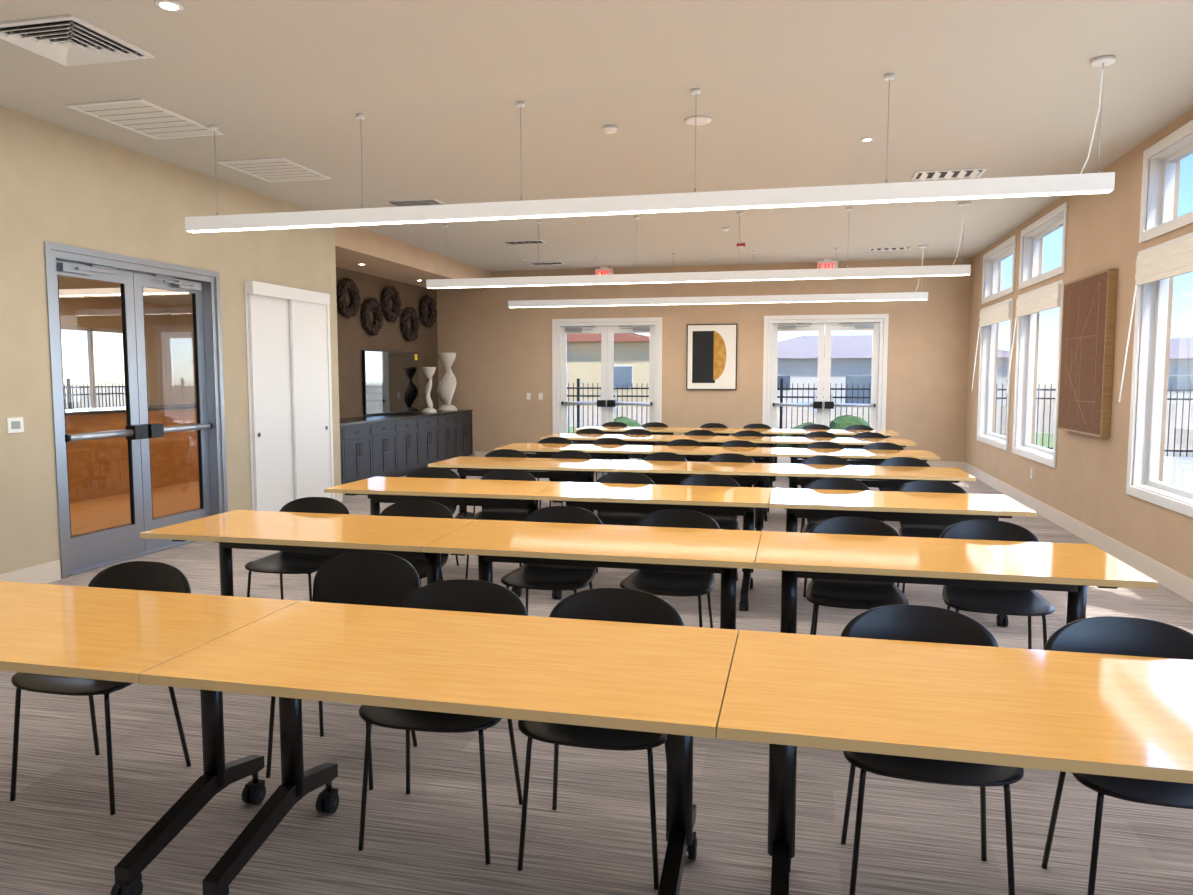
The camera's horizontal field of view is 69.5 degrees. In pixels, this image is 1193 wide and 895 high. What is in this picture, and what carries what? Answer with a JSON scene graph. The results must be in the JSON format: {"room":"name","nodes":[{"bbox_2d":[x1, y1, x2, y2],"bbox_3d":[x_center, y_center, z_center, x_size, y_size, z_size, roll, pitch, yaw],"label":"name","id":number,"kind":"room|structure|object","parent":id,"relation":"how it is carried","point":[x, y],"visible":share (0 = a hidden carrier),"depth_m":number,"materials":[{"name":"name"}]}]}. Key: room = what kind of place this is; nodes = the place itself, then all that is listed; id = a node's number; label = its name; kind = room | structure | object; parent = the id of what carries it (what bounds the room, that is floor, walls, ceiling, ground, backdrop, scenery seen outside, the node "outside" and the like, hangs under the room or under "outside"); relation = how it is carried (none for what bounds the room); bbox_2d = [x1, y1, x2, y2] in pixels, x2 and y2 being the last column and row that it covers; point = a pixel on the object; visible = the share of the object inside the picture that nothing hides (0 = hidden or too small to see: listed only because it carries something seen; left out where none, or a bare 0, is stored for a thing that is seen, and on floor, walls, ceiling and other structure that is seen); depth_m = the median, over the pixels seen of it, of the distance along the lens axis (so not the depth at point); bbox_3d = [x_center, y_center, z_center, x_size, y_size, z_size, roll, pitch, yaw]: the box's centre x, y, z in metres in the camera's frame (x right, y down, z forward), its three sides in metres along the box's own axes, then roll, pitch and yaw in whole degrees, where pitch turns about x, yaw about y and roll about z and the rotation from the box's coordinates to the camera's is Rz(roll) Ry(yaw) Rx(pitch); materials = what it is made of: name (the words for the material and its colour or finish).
{"room":"training room","nodes":[
{"label":"training room","id":0,"kind":"room"},
{"bbox_2d":[59,296,174,405],"bbox_3d":[-10.999,-0.983,11.965,0.200,3.100,14.660,1,5,13],"label":"wall","id":1,"kind":"structure","parent":0,"point":[103,317],"depth_m":18.16,"materials":[{"name":"beige paint"}]},
{"bbox_2d":[61,326,121,407],"bbox_3d":[-9.855,-1.485,16.777,0.070,1.700,2.870,1,5,13],"label":"window","id":2,"kind":"structure","parent":1,"relation":"in","point":[91,367],"depth_m":16.72,"materials":[{"name":"white"}]},
{"bbox_2d":[58,276,191,304],"bbox_3d":[-7.202,-2.528,10.947,7.599,0.150,14.260,1,5,13],"label":"ceiling","id":3,"kind":"structure","parent":0,"point":[91,283],"depth_m":16.28,"materials":[{"name":"grey paint"}]},
{"bbox_2d":[59,288,120,295],"bbox_3d":[-7.422,-2.281,12.637,1.065,0.103,0.080,1,5,13],"label":"pendant light","id":4,"kind":"object","parent":3,"relation":"hanging from","point":[79,292],"depth_m":12.60,"materials":[{"name":"white"}]},
{"bbox_2d":[0,105,340,578],"bbox_3d":[-4.804,-0.516,4.164,0.220,3.470,13.300,1,5,13],"label":"wall","id":5,"kind":"structure","parent":0,"point":[59,184],"depth_m":6.86,"materials":[{"name":"paint"}]},
{"bbox_2d":[7,417,23,432],"bbox_3d":[-4.212,-0.162,6.229,0.008,0.110,0.130,1,5,13],"label":"light switch","id":6,"kind":"object","parent":5,"relation":"attached to","point":[15,425],"visible":1,"depth_m":6.22,"materials":[{"name":"white plastic"}]},
{"bbox_2d":[44,241,227,578],"bbox_3d":[-3.987,-0.346,7.532,0.172,2.570,2.000,1,5,13],"label":"double door","id":7,"kind":"structure","parent":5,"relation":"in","point":[79,554],"depth_m":7.50,"materials":[{"name":"silver metal"}]},
{"bbox_2d":[244,281,333,511],"bbox_3d":[-3.378,-0.497,9.582,0.097,2.530,1.480,1,5,13],"label":"door","id":8,"kind":"structure","parent":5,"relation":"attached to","point":[288,343],"depth_m":9.48,"materials":[{"name":"white wood"}]},
{"bbox_2d":[0,452,1192,602],"bbox_3d":[-0.212,0.983,6.150,8.580,0.150,18.560,1,5,13],"label":"baseboard","id":9,"kind":"structure","parent":5,"relation":"attached to","point":[1178,583],"depth_m":7.38,"materials":[{"name":"beige paint"}]},
{"bbox_2d":[171,305,195,403],"bbox_3d":[-6.094,-1.505,18.223,6.480,3.100,0.200,1,5,13],"label":"wall","id":10,"kind":"structure","parent":0,"point":[174,308],"depth_m":18.76,"materials":[{"name":"beige paint"}]},
{"bbox_2d":[336,267,438,418],"bbox_3d":[-3.711,-1.298,13.519,0.220,3.470,5.480,1,5,13],"label":"wall","id":11,"kind":"structure","parent":0,"point":[355,338],"depth_m":13.66,"materials":[{"name":"paint"}]},
{"bbox_2d":[336,278,360,318],"bbox_3d":[-3.683,-2.216,12.769,0.132,0.599,0.592,1,5,13],"label":"art","id":12,"kind":"object","parent":11,"relation":"attached to","point":[350,286],"visible":0.96,"depth_m":12.70},
{"bbox_2d":[361,298,382,335],"bbox_3d":[-3.515,-2.052,13.505,0.132,0.610,0.600,1,5,13],"label":"art","id":13,"kind":"object","parent":11,"relation":"attached to","point":[373,305],"visible":1,"depth_m":13.43},
{"bbox_2d":[362,350,418,414],"bbox_3d":[-3.343,-1.066,14.039,0.262,1.000,1.492,1,5,13],"label":"screen","id":14,"kind":"object","parent":11,"relation":"attached to","point":[390,381],"visible":0.98,"depth_m":13.94,"materials":[{"name":"black"}]},
{"bbox_2d":[381,286,401,322],"bbox_3d":[-3.362,-2.354,14.138,0.132,0.608,0.600,1,5,13],"label":"art","id":15,"kind":"object","parent":11,"relation":"attached to","point":[389,314],"visible":1,"depth_m":14.05},
{"bbox_2d":[401,307,419,341],"bbox_3d":[-3.206,-2.123,14.827,0.131,0.603,0.601,1,5,13],"label":"art","id":16,"kind":"object","parent":11,"relation":"attached to","point":[407,333],"visible":1,"depth_m":14.74},
{"bbox_2d":[419,294,436,327],"bbox_3d":[-3.037,-2.465,15.527,0.132,0.613,0.594,1,5,13],"label":"art","id":17,"kind":"object","parent":11,"relation":"attached to","point":[428,301],"visible":1,"depth_m":15.43},
{"bbox_2d":[335,226,490,290],"bbox_3d":[-3.083,-2.855,13.242,1.070,0.320,5.480,1,5,13],"label":"soffit","id":18,"kind":"structure","parent":0,"point":[381,256],"depth_m":12.50,"materials":[{"name":"paint"}]},
{"bbox_2d":[0,467,1192,894],"bbox_3d":[-3.601,1.014,7.410,16.350,0.120,20.060,1,5,13],"label":"floor","id":19,"kind":"structure","parent":0,"point":[62,831],"depth_m":3.13,"materials":[{"name":"carpet"}]},
{"bbox_2d":[10,561,190,814],"bbox_3d":[-1.895,0.890,3.322,0.497,0.809,0.510,1,5,13],"label":"chair","id":20,"kind":"object","parent":19,"relation":"on","point":[149,576],"visible":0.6,"depth_m":3.22,"materials":[{"name":"black plastic"}]},
{"bbox_2d":[65,403,198,502],"bbox_3d":[-6.452,-0.016,12.289,0.810,1.120,3.900,1,5,13],"label":"desk","id":21,"kind":"object","parent":19,"relation":"on","point":[84,455],"depth_m":11.35,"materials":[{"name":"brown wood"}]},
{"bbox_2d":[0,581,298,894],"bbox_3d":[-1.963,0.951,2.992,1.596,0.739,0.800,1,5,13],"label":"table","id":22,"kind":"object","parent":19,"relation":"on","point":[117,635],"visible":0.92,"depth_m":2.87,"materials":[{"name":"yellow wood"}]},
{"bbox_2d":[245,497,348,601],"bbox_3d":[-1.799,0.734,5.193,0.497,0.809,0.510,1,5,12],"label":"chair","id":23,"kind":"object","parent":19,"relation":"on","point":[281,563],"visible":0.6,"depth_m":5.27,"materials":[{"name":"black plastic"}]},
{"bbox_2d":[140,510,477,595],"bbox_3d":[-1.544,0.801,4.778,1.596,0.739,0.800,1,5,13],"label":"table","id":24,"kind":"object","parent":19,"relation":"on","point":[400,536],"visible":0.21,"depth_m":4.68,"materials":[{"name":"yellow wood"}]},
{"bbox_2d":[266,552,420,789],"bbox_3d":[-1.020,0.875,3.507,0.497,0.809,0.510,1,5,13],"label":"chair","id":25,"kind":"object","parent":19,"relation":"on","point":[375,579],"visible":0.29,"depth_m":3.70,"materials":[{"name":"black plastic"}]},
{"bbox_2d":[340,426,347,484],"bbox_3d":[-3.796,0.179,11.281,0.675,0.900,0.839,1,5,13],"label":"base cabinet","id":26,"kind":"object","parent":19,"relation":"on","point":[343,429],"depth_m":11.54,"materials":[{"name":"grey wood"}]},
{"bbox_2d":[348,422,375,482],"bbox_3d":[-3.625,0.118,12.009,0.675,0.900,0.898,1,5,13],"label":"base cabinet","id":27,"kind":"object","parent":19,"relation":"on","point":[361,435],"depth_m":12.01,"materials":[{"name":"grey wood"}]},
{"bbox_2d":[340,410,459,425],"bbox_3d":[-3.265,-0.475,13.483,0.685,0.036,5.460,1,5,13],"label":"countertop","id":28,"kind":"structure","parent":27,"relation":"on","point":[417,414],"depth_m":13.36,"materials":[{"name":"grey stone"}]},
{"bbox_2d":[421,367,436,412],"bbox_3d":[-2.871,-0.986,14.683,0.273,0.780,0.282,1,5,13],"label":"sculpture","id":29,"kind":"object","parent":28,"relation":"on","point":[428,372],"visible":0.98,"depth_m":14.61,"materials":[{"name":"ceramic"}]},
{"bbox_2d":[436,353,456,410],"bbox_3d":[-2.697,-1.180,15.455,0.383,1.040,0.364,1,5,13],"label":"sculpture","id":30,"kind":"object","parent":28,"relation":"on","point":[446,388],"visible":0.98,"depth_m":15.40,"materials":[{"name":"ceramic"}]},
{"bbox_2d":[376,418,399,476],"bbox_3d":[-3.448,0.055,12.766,0.675,0.900,0.898,1,5,13],"label":"base cabinet","id":31,"kind":"object","parent":19,"relation":"on","point":[395,444],"depth_m":12.81,"materials":[{"name":"grey wood"}]},
{"bbox_2d":[400,418,423,476],"bbox_3d":[-3.270,-0.008,13.523,0.675,0.900,0.898,1,5,13],"label":"base cabinet","id":32,"kind":"object","parent":19,"relation":"on","point":[411,452],"depth_m":13.54,"materials":[{"name":"grey wood"}]},
{"bbox_2d":[379,500,453,583],"bbox_3d":[-1.135,0.746,5.056,0.497,0.809,0.510,1,5,12],"label":"chair","id":33,"kind":"object","parent":19,"relation":"on","point":[420,508],"visible":0.21,"depth_m":5.24,"materials":[{"name":"black plastic"}]},
{"bbox_2d":[420,414,439,467],"bbox_3d":[-3.093,-0.072,14.280,0.675,0.900,0.898,1,5,13],"label":"base cabinet","id":34,"kind":"object","parent":19,"relation":"on","point":[430,424],"depth_m":14.25,"materials":[{"name":"grey wood"}]},
{"bbox_2d":[406,467,459,568],"bbox_3d":[-1.390,0.588,6.944,0.497,0.809,0.510,1,5,10],"label":"chair","id":35,"kind":"object","parent":19,"relation":"on","point":[432,472],"visible":0.21,"depth_m":7.14,"materials":[{"name":"black plastic"}]},
{"bbox_2d":[139,601,737,894],"bbox_3d":[-0.405,0.981,2.630,1.596,0.739,0.800,1,5,13],"label":"table","id":36,"kind":"object","parent":19,"relation":"on","point":[671,681],"visible":1,"depth_m":2.51,"materials":[{"name":"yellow wood"}]},
{"bbox_2d":[358,579,527,864],"bbox_3d":[-0.524,0.917,3.003,0.497,0.809,0.510,1,5,11],"label":"chair","id":37,"kind":"object","parent":19,"relation":"on","point":[477,596],"visible":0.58,"depth_m":3.08,"materials":[{"name":"black plastic"}]},
{"bbox_2d":[324,476,561,596],"bbox_3d":[-1.131,0.654,6.544,1.596,0.739,0.800,1,5,13],"label":"table","id":38,"kind":"object","parent":19,"relation":"on","point":[377,490],"visible":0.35,"depth_m":6.44,"materials":[{"name":"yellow wood"}]},
{"bbox_2d":[440,414,459,460],"bbox_3d":[-2.916,-0.135,15.037,0.675,0.900,0.898,1,5,13],"label":"base cabinet","id":39,"kind":"object","parent":19,"relation":"on","point":[449,423],"depth_m":15.05,"materials":[{"name":"grey wood"}]},
{"bbox_2d":[460,410,471,455],"bbox_3d":[-2.745,-0.196,15.765,0.675,0.900,0.839,1,5,13],"label":"base cabinet","id":40,"kind":"object","parent":19,"relation":"on","point":[465,415],"depth_m":15.77,"materials":[{"name":"grey wood"}]},
{"bbox_2d":[473,449,526,514],"bbox_3d":[-0.975,0.441,8.699,0.497,0.809,0.510,1,5,10],"label":"chair","id":41,"kind":"object","parent":19,"relation":"on","point":[507,453],"visible":0.29,"depth_m":8.90,"materials":[{"name":"black plastic"}]},
{"bbox_2d":[465,469,535,578],"bbox_3d":[-0.750,0.599,6.809,0.497,0.809,0.510,1,5,10],"label":"chair","id":42,"kind":"object","parent":19,"relation":"on","point":[504,513],"visible":0.27,"depth_m":6.96,"materials":[{"name":"black plastic"}]},
{"bbox_2d":[428,456,610,518],"bbox_3d":[-0.717,0.506,8.310,1.596,0.739,0.800,1,5,13],"label":"table","id":43,"kind":"object","parent":19,"relation":"on","point":[561,468],"visible":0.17,"depth_m":8.22,"materials":[{"name":"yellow wood"}]},
{"bbox_2d":[501,506,602,612],"bbox_3d":[-0.245,0.765,4.819,0.497,0.809,0.510,1,5,15],"label":"chair","id":44,"kind":"object","parent":19,"relation":"on","point":[527,577],"visible":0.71,"depth_m":4.89,"materials":[{"name":"black plastic"}]},
{"bbox_2d":[539,450,592,508],"bbox_3d":[-0.306,0.452,8.564,0.497,0.809,0.510,1,5,14],"label":"chair","id":45,"kind":"object","parent":19,"relation":"on","point":[570,454],"visible":0.15,"depth_m":8.76,"materials":[{"name":"black plastic"}]},
{"bbox_2d":[494,443,643,459],"bbox_3d":[-0.303,0.359,10.076,1.596,0.739,0.800,1,5,13],"label":"table","id":46,"kind":"object","parent":19,"relation":"on","point":[621,452],"visible":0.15,"depth_m":9.93,"materials":[{"name":"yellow wood"}]},
{"bbox_2d":[421,520,760,629],"bbox_3d":[0.014,0.832,4.415,1.596,0.739,0.800,1,5,13],"label":"table","id":47,"kind":"object","parent":19,"relation":"on","point":[725,554],"visible":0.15,"depth_m":4.32,"materials":[{"name":"brown wood"}]},
{"bbox_2d":[517,588,683,889],"bbox_3d":[0.023,0.928,2.875,0.497,0.809,0.510,1,5,13],"label":"chair","id":48,"kind":"object","parent":19,"relation":"on","point":[620,605],"visible":0.48,"depth_m":2.75,"materials":[{"name":"black plastic"}]},
{"bbox_2d":[540,433,665,444],"bbox_3d":[0.111,0.211,11.843,1.596,0.739,0.800,1,5,13],"label":"table","id":49,"kind":"object","parent":19,"relation":"on","point":[649,439],"visible":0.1,"depth_m":11.73,"materials":[{"name":"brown wood"}]},
{"bbox_2d":[595,472,654,572],"bbox_3d":[0.187,0.615,6.614,0.497,0.809,0.510,1,5,11],"label":"chair","id":50,"kind":"object","parent":19,"relation":"on","point":[619,518],"visible":0.42,"depth_m":6.78,"materials":[{"name":"black plastic"}]},
{"bbox_2d":[574,426,682,434],"bbox_3d":[0.520,0.065,13.589,1.596,0.739,0.800,1,5,13],"label":"table","id":51,"kind":"object","parent":19,"relation":"on","point":[665,430],"visible":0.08,"depth_m":13.47,"materials":[{"name":"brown wood"}]},
{"bbox_2d":[533,482,771,610],"bbox_3d":[0.427,0.684,6.182,1.596,0.739,0.800,1,5,13],"label":"table","id":52,"kind":"object","parent":19,"relation":"on","point":[724,500],"visible":0.65,"depth_m":6.05,"materials":[{"name":"brown wood"}]},
{"bbox_2d":[641,452,686,484],"bbox_3d":[0.613,0.470,8.349,0.497,0.809,0.510,1,5,16],"label":"chair","id":53,"kind":"object","parent":19,"relation":"on","point":[663,456],"visible":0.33,"depth_m":8.54,"materials":[{"name":"black plastic"}]},
{"bbox_2d":[620,509,719,627],"bbox_3d":[0.405,0.775,4.699,0.497,0.809,0.510,1,5,16],"label":"chair","id":54,"kind":"object","parent":19,"relation":"on","point":[666,583],"visible":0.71,"depth_m":4.77,"materials":[{"name":"black plastic"}]},
{"bbox_2d":[594,460,776,530],"bbox_3d":[0.841,0.537,7.948,1.596,0.739,0.800,1,5,13],"label":"table","id":55,"kind":"object","parent":19,"relation":"on","point":[681,471],"visible":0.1,"depth_m":7.83,"materials":[{"name":"brown wood"}]},
{"bbox_2d":[632,445,780,520],"bbox_3d":[1.255,0.389,9.714,1.596,0.739,0.800,1,5,13],"label":"table","id":56,"kind":"object","parent":19,"relation":"on","point":[762,454],"visible":0.52,"depth_m":9.55,"materials":[{"name":"brown wood"}]},
{"bbox_2d":[679,474,740,580],"bbox_3d":[0.830,0.629,6.452,0.497,0.809,0.510,1,5,12],"label":"chair","id":57,"kind":"object","parent":19,"relation":"on","point":[727,522],"visible":0.33,"depth_m":6.62,"materials":[{"name":"black plastic"}]},
{"bbox_2d":[658,435,782,487],"bbox_3d":[1.669,0.242,11.480,1.596,0.739,0.800,1,5,13],"label":"table","id":58,"kind":"object","parent":19,"relation":"on","point":[770,441],"visible":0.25,"depth_m":11.36,"materials":[{"name":"brown wood"}]},
{"bbox_2d":[706,453,754,486],"bbox_3d":[1.264,0.481,8.226,0.497,0.809,0.510,1,5,12],"label":"chair","id":59,"kind":"object","parent":19,"relation":"on","point":[733,457],"visible":0.25,"depth_m":8.42,"materials":[{"name":"black plastic"}]},
{"bbox_2d":[677,428,784,480],"bbox_3d":[2.078,0.096,13.227,1.596,0.739,0.800,1,5,13],"label":"table","id":60,"kind":"object","parent":19,"relation":"on","point":[772,432],"visible":0.25,"depth_m":13.01,"materials":[{"name":"brown wood"}]},
{"bbox_2d":[800,456,850,532],"bbox_3d":[2.133,0.501,7.985,0.497,0.809,0.510,1,5,11],"label":"chair","id":61,"kind":"object","parent":19,"relation":"on","point":[828,460],"visible":0.19,"depth_m":8.18,"materials":[{"name":"black plastic"}]},
{"bbox_2d":[802,477,870,596],"bbox_3d":[1.747,0.646,6.240,0.497,0.809,0.510,1,5,14],"label":"chair","id":62,"kind":"object","parent":19,"relation":"on","point":[834,483],"visible":0.23,"depth_m":6.43,"materials":[{"name":"black plastic"}]},
{"bbox_2d":[785,429,898,437],"bbox_3d":[3.636,0.126,12.864,1.596,0.739,0.800,1,5,13],"label":"table","id":63,"kind":"object","parent":19,"relation":"on","point":[803,432],"visible":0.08,"depth_m":12.78,"materials":[{"name":"brown wood"}]},
{"bbox_2d":[783,437,915,448],"bbox_3d":[3.227,0.272,11.118,1.596,0.739,0.800,1,5,13],"label":"table","id":64,"kind":"object","parent":19,"relation":"on","point":[794,442],"visible":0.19,"depth_m":11.01,"materials":[{"name":"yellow wood"}]},
{"bbox_2d":[806,517,908,634],"bbox_3d":[1.331,0.797,4.436,0.497,0.809,0.510,1,5,13],"label":"chair","id":65,"kind":"object","parent":19,"relation":"on","point":[863,595],"visible":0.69,"depth_m":4.51,"materials":[{"name":"black plastic"}]},
{"bbox_2d":[780,448,939,465],"bbox_3d":[2.813,0.419,9.351,1.596,0.739,0.800,1,5,13],"label":"table","id":66,"kind":"object","parent":19,"relation":"on","point":[856,456],"visible":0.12,"depth_m":9.17,"materials":[{"name":"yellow wood"}]},
{"bbox_2d":[776,464,975,488],"bbox_3d":[2.399,0.567,7.585,1.596,0.739,0.800,1,5,13],"label":"table","id":67,"kind":"object","parent":19,"relation":"on","point":[868,476],"visible":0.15,"depth_m":7.44,"materials":[{"name":"brown wood"}]},
{"bbox_2d":[860,442,904,460],"bbox_3d":[3.216,0.365,9.610,0.497,0.809,0.510,1,5,14],"label":"chair","id":68,"kind":"object","parent":19,"relation":"on","point":[882,446],"visible":0.21,"depth_m":9.81,"materials":[{"name":"black plastic"}]},
{"bbox_2d":[769,488,1035,626],"bbox_3d":[1.986,0.715,5.819,1.596,0.739,0.800,1,5,13],"label":"table","id":69,"kind":"object","parent":19,"relation":"on","point":[927,507],"visible":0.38,"depth_m":5.71,"materials":[{"name":"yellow wood"}]},
{"bbox_2d":[878,457,930,521],"bbox_3d":[2.817,0.513,7.842,0.497,0.809,0.510,1,5,14],"label":"chair","id":70,"kind":"object","parent":19,"relation":"on","point":[905,461],"visible":0.25,"depth_m":8.04,"materials":[{"name":"black plastic"}]},
{"bbox_2d":[840,605,1023,894],"bbox_3d":[1.007,0.947,2.647,0.497,0.809,0.510,1,5,13],"label":"chair","id":71,"kind":"object","parent":19,"relation":"on","point":[921,623],"visible":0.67,"depth_m":2.74,"materials":[{"name":"black plastic"}]},
{"bbox_2d":[897,480,966,593],"bbox_3d":[2.383,0.661,6.068,0.497,0.809,0.510,1,5,15],"label":"chair","id":72,"kind":"object","parent":19,"relation":"on","point":[921,529],"visible":0.27,"depth_m":6.23,"materials":[{"name":"black plastic"}]},
{"bbox_2d":[717,630,1192,894],"bbox_3d":[1.153,1.011,2.267,1.596,0.739,0.800,1,5,13],"label":"table","id":73,"kind":"object","parent":19,"relation":"on","point":[786,695],"visible":1,"depth_m":2.20,"materials":[{"name":"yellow wood"}]},
{"bbox_2d":[755,531,1157,633],"bbox_3d":[1.572,0.862,4.053,1.596,0.739,0.800,1,5,13],"label":"table","id":74,"kind":"object","parent":19,"relation":"on","point":[1074,571],"visible":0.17,"depth_m":3.96,"materials":[{"name":"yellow wood"}]},
{"bbox_2d":[939,520,1053,648],"bbox_3d":[2.000,0.805,4.337,0.497,0.809,0.510,1,5,16],"label":"chair","id":75,"kind":"object","parent":19,"relation":"on","point":[1015,602],"visible":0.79,"depth_m":4.40,"materials":[{"name":"black plastic"}]},
{"bbox_2d":[1041,616,1192,894],"bbox_3d":[1.610,0.959,2.506,0.497,0.809,0.510,1,5,13],"label":"chair","id":76,"kind":"object","parent":19,"relation":"on","point":[1126,636],"visible":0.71,"depth_m":2.67,"materials":[{"name":"black plastic"}]},
{"bbox_2d":[0,0,1192,271],"bbox_3d":[-0.563,-2.482,5.943,9.900,0.150,19.160,1,5,13],"label":"ceiling","id":77,"kind":"structure","parent":0,"point":[792,94],"depth_m":6.01,"materials":[{"name":"grey paint"}]},
{"bbox_2d":[0,14,153,65],"bbox_3d":[-3.011,-2.303,4.903,0.630,0.031,0.600,1,5,13],"label":"ceiling vent","id":78,"kind":"object","parent":77,"relation":"in","point":[69,40],"visible":1,"depth_m":4.86,"materials":[{"name":"white metal"}]},
{"bbox_2d":[65,98,222,139],"bbox_3d":[-3.340,-2.439,6.412,0.620,0.010,0.880,1,5,13],"label":"ceiling vent","id":79,"kind":"object","parent":77,"relation":"in","point":[146,118],"visible":0.96,"depth_m":6.36,"materials":[{"name":"white metal"}]},
{"bbox_2d":[154,0,183,11],"bbox_3d":[-2.203,-2.275,4.428,0.140,0.007,0.140,1,5,13],"label":"recessed light","id":80,"kind":"object","parent":77,"relation":"in","point":[170,5],"visible":1,"depth_m":4.41,"materials":[{"name":"white plastic"}]},
{"bbox_2d":[216,157,330,182],"bbox_3d":[-2.974,-2.570,7.974,0.660,0.010,0.820,1,5,13],"label":"ceiling vent","id":81,"kind":"object","parent":77,"relation":"in","point":[278,169],"visible":1,"depth_m":7.93,"materials":[{"name":"white metal"}]},
{"bbox_2d":[384,198,444,206],"bbox_3d":[-1.966,-2.701,9.602,0.600,0.020,0.580,1,5,13],"label":"ceiling vent","id":82,"kind":"object","parent":77,"relation":"in","point":[414,202],"visible":0.46,"depth_m":9.43,"materials":[{"name":"white metal"}]},
{"bbox_2d":[185,55,1115,232],"bbox_3d":[-0.021,-2.008,5.928,6.480,0.789,0.130,1,5,13],"label":"pendant light","id":83,"kind":"object","parent":77,"relation":"hanging from","point":[1098,182],"visible":1,"depth_m":5.77,"materials":[{"name":"white metal"}]},
{"bbox_2d":[426,202,970,288],"bbox_3d":[0.991,-2.369,10.246,6.480,0.789,0.130,1,5,13],"label":"pendant light","id":84,"kind":"object","parent":77,"relation":"hanging from","point":[866,272],"visible":1,"depth_m":10.14,"materials":[{"name":"white metal"}]},
{"bbox_2d":[508,245,927,307],"bbox_3d":[1.718,-2.628,13.352,6.480,0.789,0.130,1,5,13],"label":"pendant light","id":85,"kind":"object","parent":77,"relation":"hanging from","point":[835,297],"visible":0.85,"depth_m":13.28,"materials":[{"name":"white metal"}]},
{"bbox_2d":[911,168,986,180],"bbox_3d":[3.325,-2.578,8.126,0.620,0.036,0.340,1,5,13],"label":"ceiling vent","id":86,"kind":"object","parent":77,"relation":"in","point":[949,174],"visible":0.98,"depth_m":8.10,"materials":[{"name":"white metal"}]},
{"bbox_2d":[437,258,971,461],"bbox_3d":[1.465,-1.441,15.231,9.520,3.470,0.220,1,5,13],"label":"wall","id":87,"kind":"structure","parent":0,"point":[501,367],"depth_m":14.99,"materials":[{"name":"paint"}]},
{"bbox_2d":[552,317,661,459],"bbox_3d":[0.193,-1.023,15.516,2.010,2.590,0.207,1,5,13],"label":"patio door","id":88,"kind":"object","parent":87,"relation":"in","point":[606,329],"visible":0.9,"depth_m":15.47,"materials":[{"name":"white"}]},
{"bbox_2d":[686,324,736,389],"bbox_3d":[2.005,-1.574,14.957,0.870,1.140,0.040,1,5,13],"label":"picture","id":89,"kind":"object","parent":87,"relation":"attached to","point":[711,356],"visible":1,"depth_m":14.94,"materials":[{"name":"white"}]},
{"bbox_2d":[762,314,888,463],"bbox_3d":[3.874,-0.952,14.660,2.030,2.590,0.207,1,5,13],"label":"patio door","id":90,"kind":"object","parent":87,"relation":"in","point":[824,326],"visible":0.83,"depth_m":14.60,"materials":[{"name":"white"}]},
{"bbox_2d":[965,108,1192,578],"bbox_3d":[4.073,-0.588,5.015,0.220,3.470,19.000,1,5,13],"label":"wall","id":91,"kind":"structure","parent":0,"point":[1084,480],"depth_m":7.80,"materials":[{"name":"paint"}]},
{"bbox_2d":[971,235,1015,450],"bbox_3d":[5.652,-1.427,12.118,0.295,2.790,1.950,1,5,13],"label":"window","id":92,"kind":"structure","parent":91,"relation":"in","point":[991,316],"depth_m":12.78,"materials":[{"name":"white"}]},
{"bbox_2d":[1006,201,1067,467],"bbox_3d":[5.148,-1.247,9.969,0.295,2.790,1.880,1,5,13],"label":"window","id":93,"kind":"structure","parent":91,"relation":"in","point":[1030,305],"depth_m":10.49,"materials":[{"name":"white"}]},
{"bbox_2d":[1058,268,1117,437],"bbox_3d":[4.663,-0.879,8.202,0.078,1.480,1.300,1,5,13],"label":"art panel","id":94,"kind":"object","parent":91,"relation":"attached to","point":[1087,349],"visible":1,"depth_m":7.99,"materials":[{"name":"brown wood"}]},
{"bbox_2d":[1118,120,1192,517],"bbox_3d":[4.244,-0.925,6.111,0.295,2.790,1.950,1,5,13],"label":"window","id":95,"kind":"structure","parent":91,"relation":"in","point":[1158,266],"depth_m":6.89,"materials":[{"name":"white"}]},
{"label":"outside","id":96,"kind":"structure","parent":0,"visible":0},
{"bbox_2d":[64,385,1192,489],"bbox_3d":[0.100,1.748,-0.124,240.000,0.270,240.000,1,5,13],"label":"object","id":97,"kind":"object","parent":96,"point":[639,411],"depth_m":33.36,"materials":[{"name":"black metal"}]},
{"bbox_2d":[64,378,124,408],"bbox_3d":[-14.217,-0.442,15.397,0.060,1.550,16.030,1,5,13],"label":"fence","id":98,"kind":"object","parent":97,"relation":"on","point":[68,394],"depth_m":21.47,"materials":[{"name":"black metal"}]},
{"bbox_2d":[567,333,648,405],"bbox_3d":[-1.192,-4.998,51.138,13.000,4.840,11.000,1,5,13],"label":"house","id":99,"kind":"structure","parent":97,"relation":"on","point":[636,365],"depth_m":45.46,"materials":[{"name":"beige"}]},
{"bbox_2d":[829,415,869,436],"bbox_3d":[5.256,-0.266,17.919,1.059,0.837,1.049,1,5,13],"label":"bush","id":100,"kind":"object","parent":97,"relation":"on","point":[848,419],"depth_m":17.66,"materials":[{"name":"green plant"}]},
{"bbox_2d":[567,379,1192,456],"bbox_3d":[2.390,-0.766,19.285,19.630,1.550,0.060,1,5,13],"label":"fence","id":101,"kind":"object","parent":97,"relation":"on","point":[578,395],"depth_m":18.63,"materials":[{"name":"black metal"}]},
{"bbox_2d":[771,335,1008,404],"bbox_3d":[16.240,-4.848,53.250,18.000,4.190,11.000,1,5,13],"label":"house","id":102,"kind":"structure","parent":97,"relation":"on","point":[859,366],"depth_m":49.13,"materials":[{"name":"white"}]},
{"bbox_2d":[1167,338,1192,403],"bbox_3d":[39.515,-4.864,53.979,15.000,4.100,11.000,1,5,13],"label":"house","id":103,"kind":"structure","parent":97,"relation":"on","point":[1174,378],"depth_m":50.20,"materials":[{"name":"white"}]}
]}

